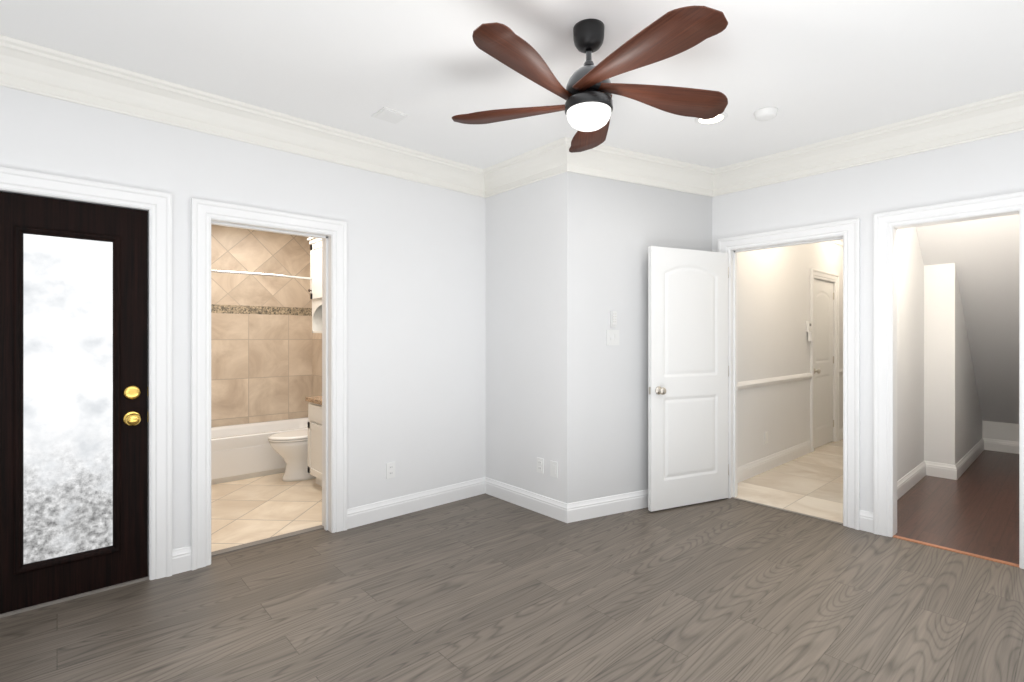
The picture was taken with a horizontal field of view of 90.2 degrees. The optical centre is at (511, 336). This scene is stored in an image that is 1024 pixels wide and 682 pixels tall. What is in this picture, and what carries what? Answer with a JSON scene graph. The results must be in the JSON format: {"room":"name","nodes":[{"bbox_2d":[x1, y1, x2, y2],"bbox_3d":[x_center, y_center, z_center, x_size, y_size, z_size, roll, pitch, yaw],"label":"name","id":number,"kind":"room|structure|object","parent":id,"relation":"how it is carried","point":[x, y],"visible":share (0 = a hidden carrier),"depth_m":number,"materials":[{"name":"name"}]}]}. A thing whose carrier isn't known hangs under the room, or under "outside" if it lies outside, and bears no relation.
{"room":"empty bedroom","nodes":[
{"label":"empty bedroom","id":0,"kind":"room"},
{"bbox_2d":[0,86,485,549],"bbox_3d":[-1.746,-0.025,3.185,7.030,2.750,0.160,0,0,-42],"label":"wall","id":1,"kind":"structure","parent":0,"point":[416,332],"depth_m":3.69,"materials":[{"name":"paint"}]},
{"bbox_2d":[0,191,147,613],"bbox_3d":[-2.286,0.318,2.601,0.714,2.040,0.126,0,0,-42],"label":"exterior door","id":2,"kind":"structure","parent":1,"relation":"in","point":[73,397],"depth_m":2.64,"materials":[{"name":"brown wood"}]},
{"bbox_2d":[0,576,148,617],"bbox_3d":[-2.357,1.344,2.678,0.720,0.012,0.205,0,0,-42],"label":"sill","id":3,"kind":"structure","parent":1,"relation":"attached to","point":[70,598],"depth_m":2.63,"materials":[{"name":"grey"}]},
{"bbox_2d":[0,167,171,579],"bbox_3d":[-2.329,0.270,2.648,0.928,2.160,0.191,0,0,-42],"label":"door frame","id":4,"kind":"structure","parent":1,"relation":"attached to","point":[158,204],"depth_m":2.85,"materials":[{"name":"white wood"}]},
{"bbox_2d":[0,35,492,197],"bbox_3d":[-2.198,-1.302,2.597,5.375,0.195,0.118,0,0,-42],"label":"crown molding","id":5,"kind":"structure","parent":1,"relation":"attached to","point":[37,69],"depth_m":2.98,"materials":[{"name":"white wood"}]},
{"bbox_2d":[191,198,346,569],"bbox_3d":[-1.563,0.273,3.330,0.935,2.154,0.191,0,0,-42],"label":"door frame","id":6,"kind":"structure","parent":1,"relation":"attached to","point":[204,213],"depth_m":3.15,"materials":[{"name":"white wood"}]},
{"bbox_2d":[386,462,394,478],"bbox_3d":[-0.906,0.998,3.821,0.072,0.115,0.010,0,0,-42],"label":"electrical outlet plate","id":7,"kind":"object","parent":1,"relation":"attached to","point":[390,469],"depth_m":3.81,"materials":[{"name":"white plastic"}]},
{"bbox_2d":[347,477,483,528],"bbox_3d":[-0.707,1.282,3.992,1.224,0.136,0.017,0,0,-42],"label":"baseboard","id":8,"kind":"structure","parent":1,"relation":"attached to","point":[390,508],"depth_m":3.93,"materials":[{"name":"white wood"}]},
{"bbox_2d":[211,225,311,426],"bbox_3d":[-2.985,0.075,5.537,1.790,2.550,0.100,0,0,-42],"label":"wall","id":9,"kind":"structure","parent":0,"point":[261,348],"depth_m":5.64,"materials":[{"name":"tile"}]},
{"bbox_2d":[312,333,321,396],"bbox_3d":[-1.506,0.075,5.147,0.100,2.550,2.450,0,0,-42],"label":"wall","id":10,"kind":"structure","parent":0,"point":[316,364],"depth_m":5.93,"materials":[{"name":"tile"}]},
{"bbox_2d":[307,237,321,332],"bbox_3d":[-1.762,-0.525,5.093,0.350,0.970,0.660,0,0,-42],"label":"wall cabinet","id":11,"kind":"object","parent":10,"relation":"attached to","point":[315,290],"depth_m":5.14,"materials":[{"name":"white wood"}]},
{"bbox_2d":[0,439,1023,681],"bbox_3d":[1.010,1.389,3.827,12.000,0.081,7.970,0,0,-42],"label":"floor","id":12,"kind":"structure","parent":0,"point":[485,587],"depth_m":2.63,"materials":[{"name":"wood"}]},
{"bbox_2d":[211,417,308,484],"bbox_3d":[-2.693,1.145,5.210,1.582,0.410,0.770,0,0,-42],"label":"bathtub","id":13,"kind":"object","parent":12,"relation":"on","point":[243,451],"visible":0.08,"depth_m":4.91,"materials":[{"name":"white ceramic"}]},
{"bbox_2d":[211,525,323,556],"bbox_3d":[-1.613,1.347,3.386,0.727,0.006,0.062,0,0,-42],"label":"threshold","id":14,"kind":"object","parent":12,"relation":"on","point":[255,543],"visible":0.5,"depth_m":3.37,"materials":[{"name":"grey wood"}]},
{"bbox_2d":[268,429,315,481],"bbox_3d":[-1.951,0.958,4.952,0.776,0.785,0.470,0,0,-42],"label":"toilet","id":15,"kind":"object","parent":12,"relation":"on","point":[290,448],"visible":0.48,"depth_m":4.76,"materials":[{"name":"white ceramic"}]},
{"bbox_2d":[305,396,321,486],"bbox_3d":[-1.333,0.900,4.438,0.580,0.900,1.080,0,0,-42],"label":"bathroom vanity","id":16,"kind":"object","parent":12,"relation":"on","point":[315,436],"visible":0.15,"depth_m":4.53,"materials":[{"name":"white wood"}]},
{"bbox_2d":[0,0,1023,168],"bbox_3d":[0.003,-1.440,1.222,7.030,0.080,5.420,0,0,-42],"label":"ceiling","id":17,"kind":"structure","parent":0,"point":[814,71],"depth_m":2.59,"materials":[{"name":"paint"}]},
{"bbox_2d":[371,107,408,123],"bbox_3d":[-0.770,-1.395,3.225,0.170,0.009,0.170,0,0,-42],"label":"ceiling vent","id":18,"kind":"object","parent":17,"relation":"in","point":[389,115],"visible":1,"depth_m":3.21,"materials":[{"name":"white plastic"}]},
{"bbox_2d":[452,5,727,152],"bbox_3d":[0.340,-1.170,2.275,1.311,0.460,1.319,0,0,-42],"label":"ceiling fan","id":19,"kind":"object","parent":17,"relation":"hanging from","point":[586,95],"visible":1,"depth_m":2.22,"materials":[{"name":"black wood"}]},
{"bbox_2d":[695,112,727,124],"bbox_3d":[1.272,-1.395,3.263,0.196,0.008,0.196,0,0,-42],"label":"recessed light","id":20,"kind":"object","parent":17,"relation":"in","point":[723,116],"visible":0.62,"depth_m":3.29,"materials":[{"name":"white plastic"}]},
{"bbox_2d":[754,107,777,120],"bbox_3d":[1.578,-1.379,3.174,0.136,0.042,0.136,0,0,-42],"label":"smoke detector","id":21,"kind":"object","parent":17,"relation":"attached to","point":[766,114],"visible":1,"depth_m":3.14,"materials":[{"name":"white plastic"}]},
{"bbox_2d":[486,172,565,502],"bbox_3d":[0.073,-0.025,4.089,0.002,2.790,0.960,0,0,-42],"label":"wall","id":22,"kind":"structure","parent":0,"point":[526,224],"depth_m":4.03,"materials":[{"name":"paint"}]},
{"bbox_2d":[484,141,559,194],"bbox_3d":[0.075,-1.302,3.998,0.118,0.195,0.810,0,0,-42],"label":"crown molding","id":23,"kind":"structure","parent":22,"relation":"attached to","point":[537,164],"depth_m":4.01,"materials":[{"name":"white wood"}]},
{"bbox_2d":[484,477,563,521],"bbox_3d":[0.073,1.282,4.076,0.017,0.136,0.930,0,0,-42],"label":"baseboard","id":24,"kind":"structure","parent":22,"relation":"attached to","point":[529,500],"depth_m":4.03,"materials":[{"name":"white wood"}]},
{"bbox_2d":[537,457,543,473],"bbox_3d":[0.216,0.988,3.922,0.010,0.115,0.072,0,0,-42],"label":"electrical outlet plate","id":25,"kind":"object","parent":22,"relation":"attached to","point":[540,461],"depth_m":3.91,"materials":[{"name":"white plastic"}]},
{"bbox_2d":[566,172,842,502],"bbox_3d":[2.963,-0.025,5.750,6.525,2.790,0.375,0,0,-42],"label":"wall","id":26,"kind":"structure","parent":0,"point":[566,274],"depth_m":4.02,"materials":[{"name":"paint"}]},
{"bbox_2d":[564,489,647,522],"bbox_3d":[1.062,1.282,4.045,1.452,0.136,0.391,0,0,-42],"label":"baseboard","id":27,"kind":"structure","parent":26,"relation":"attached to","point":[603,506],"depth_m":3.86,"materials":[{"name":"white wood"}]},
{"bbox_2d":[607,330,618,344],"bbox_3d":[0.774,0.005,3.903,0.118,0.118,0.014,0,0,-27],"label":"switch plate","id":28,"kind":"object","parent":26,"relation":"attached to","point":[612,337],"visible":1,"depth_m":3.90,"materials":[{"name":"white plastic"}]},
{"bbox_2d":[610,311,616,326],"bbox_3d":[0.777,-0.135,3.897,0.050,0.125,0.026,0,0,-27],"label":"remote","id":29,"kind":"object","parent":26,"relation":"attached to","point":[613,318],"visible":1,"depth_m":3.89,"materials":[{"name":"white plastic"}]},
{"bbox_2d":[556,137,715,195],"bbox_3d":[1.004,-1.302,3.945,1.433,0.195,0.466,0,0,-42],"label":"crown molding","id":30,"kind":"structure","parent":26,"relation":"attached to","point":[603,161],"depth_m":3.95,"materials":[{"name":"white wood"}]},
{"bbox_2d":[738,240,842,482],"bbox_3d":[3.697,-0.025,6.095,4.970,2.750,0.118,0,0,-42],"label":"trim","id":31,"kind":"structure","parent":26,"relation":"attached to","point":[755,468],"depth_m":5.29,"materials":[{"name":"white wood"}]},
{"bbox_2d":[806,321,812,350],"bbox_3d":[3.462,0.000,5.931,0.085,0.361,0.050,0,0,-42],"label":"intercom","id":32,"kind":"object","parent":26,"relation":"attached to","point":[809,330],"visible":1,"depth_m":5.91,"materials":[{"name":"white plastic"}]},
{"bbox_2d":[814,279,833,447],"bbox_3d":[3.850,0.323,6.349,0.772,2.035,0.169,0,0,-42],"label":"door","id":33,"kind":"structure","parent":26,"relation":"in","point":[823,362],"depth_m":6.35,"materials":[{"name":"white wood"}]},
{"bbox_2d":[810,268,838,451],"bbox_3d":[3.836,0.273,6.360,0.978,2.154,0.151,0,0,-42],"label":"door frame","id":34,"kind":"structure","parent":26,"relation":"attached to","point":[822,275],"depth_m":6.58,"materials":[{"name":"white wood"}]},
{"bbox_2d":[712,130,1023,511],"bbox_3d":[3.032,-0.025,3.016,0.120,2.750,4.070,0,0,-42],"label":"wall","id":35,"kind":"structure","parent":0,"point":[981,168],"depth_m":3.55,"materials":[{"name":"paint"}]},
{"bbox_2d":[648,246,727,511],"bbox_3d":[1.425,0.321,4.095,0.806,2.035,0.169,0,0,-25],"label":"door","id":36,"kind":"structure","parent":35,"relation":"in","point":[687,376],"depth_m":4.06,"materials":[{"name":"white wood"}]},
{"bbox_2d":[728,267,728,474],"bbox_3d":[1.800,0.285,4.254,0.012,1.730,0.011,0,0,-42],"label":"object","id":37,"kind":"structure","parent":35,"relation":"attached to","point":[728,371],"depth_m":4.25,"materials":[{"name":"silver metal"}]},
{"bbox_2d":[731,497,842,524],"bbox_3d":[2.114,1.347,3.976,0.034,0.005,0.817,0,0,-42],"label":"threshold","id":38,"kind":"object","parent":35,"relation":"attached to","point":[819,518],"visible":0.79,"depth_m":3.94,"materials":[{"name":"grey wood"}]},
{"bbox_2d":[717,218,859,529],"bbox_3d":[2.139,0.261,3.998,0.151,2.179,1.025,0,0,-42],"label":"door frame","id":39,"kind":"structure","parent":35,"relation":"attached to","point":[849,230],"depth_m":3.64,"materials":[{"name":"white wood"}]},
{"bbox_2d":[734,237,842,496],"bbox_3d":[2.155,0.312,4.012,0.035,2.075,0.817,0,0,-42],"label":"doorstop","id":40,"kind":"object","parent":35,"relation":"attached to","point":[840,238],"depth_m":4.30,"materials":[{"name":"white wood"}]},
{"bbox_2d":[708,90,1023,196],"bbox_3d":[2.954,-1.302,2.924,0.118,0.195,3.835,0,0,-42],"label":"crown molding","id":41,"kind":"structure","parent":35,"relation":"attached to","point":[1004,114],"depth_m":3.44,"materials":[{"name":"white wood"}]},
{"bbox_2d":[873,191,1023,568],"bbox_3d":[2.806,0.253,3.249,0.151,2.194,0.814,0,0,-42],"label":"door frame","id":42,"kind":"structure","parent":35,"relation":"attached to","point":[884,223],"depth_m":3.45,"materials":[{"name":"white wood"}]},
{"bbox_2d":[893,535,1018,566],"bbox_3d":[2.781,1.347,3.227,0.038,0.006,0.606,0,0,-42],"label":"threshold","id":43,"kind":"object","parent":35,"relation":"attached to","point":[959,551],"visible":0.86,"depth_m":3.20,"materials":[{"name":"brown wood"}]},
{"bbox_2d":[897,227,1018,480],"bbox_3d":[4.399,-0.025,4.631,4.070,2.750,1.062,0,0,-42],"label":"wall","id":44,"kind":"structure","parent":0,"point":[939,417],"depth_m":4.89,"materials":[{"name":"paint"}]},
{"bbox_2d":[897,461,927,499],"bbox_3d":[3.295,1.282,4.330,2.020,0.136,0.017,0,0,-42],"label":"baseboard","id":45,"kind":"structure","parent":44,"relation":"attached to","point":[911,479],"depth_m":4.59,"materials":[{"name":"white wood"}]},
{"bbox_2d":[953,438,984,479],"bbox_3d":[4.923,1.282,5.474,1.967,0.136,0.017,0,0,-42],"label":"baseboard","id":46,"kind":"structure","parent":44,"relation":"attached to","point":[958,469],"depth_m":5.29,"materials":[{"name":"white wood"}]},
{"bbox_2d":[985,438,1018,453],"bbox_3d":[5.894,1.282,5.848,0.017,0.136,0.690,0,0,-42],"label":"baseboard","id":47,"kind":"structure","parent":44,"relation":"attached to","point":[990,444],"depth_m":5.99,"materials":[{"name":"white wood"}]},
{"bbox_2d":[916,214,1018,423],"bbox_3d":[4.370,-0.215,4.663,4.070,2.530,1.050,0,0,-42],"label":"slope","id":48,"kind":"object","parent":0,"point":[982,255],"visible":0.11,"depth_m":4.91,"materials":[{"name":"white paint"}]},
{"bbox_3d":[-2.768,0.075,4.023,0.100,2.550,2.450,0,0,-42],"label":"wall","id":49,"kind":"structure","parent":0,"visible":0},
{"bbox_2d":[211,270,311,279],"bbox_3d":[-2.399,-0.590,4.880,1.578,0.024,0.184,0,0,-42],"label":"rail","id":50,"kind":"object","parent":49,"relation":"attached to","point":[260,274],"visible":0.54,"depth_m":4.79,"materials":[{"name":"silver metal"}]}
]}

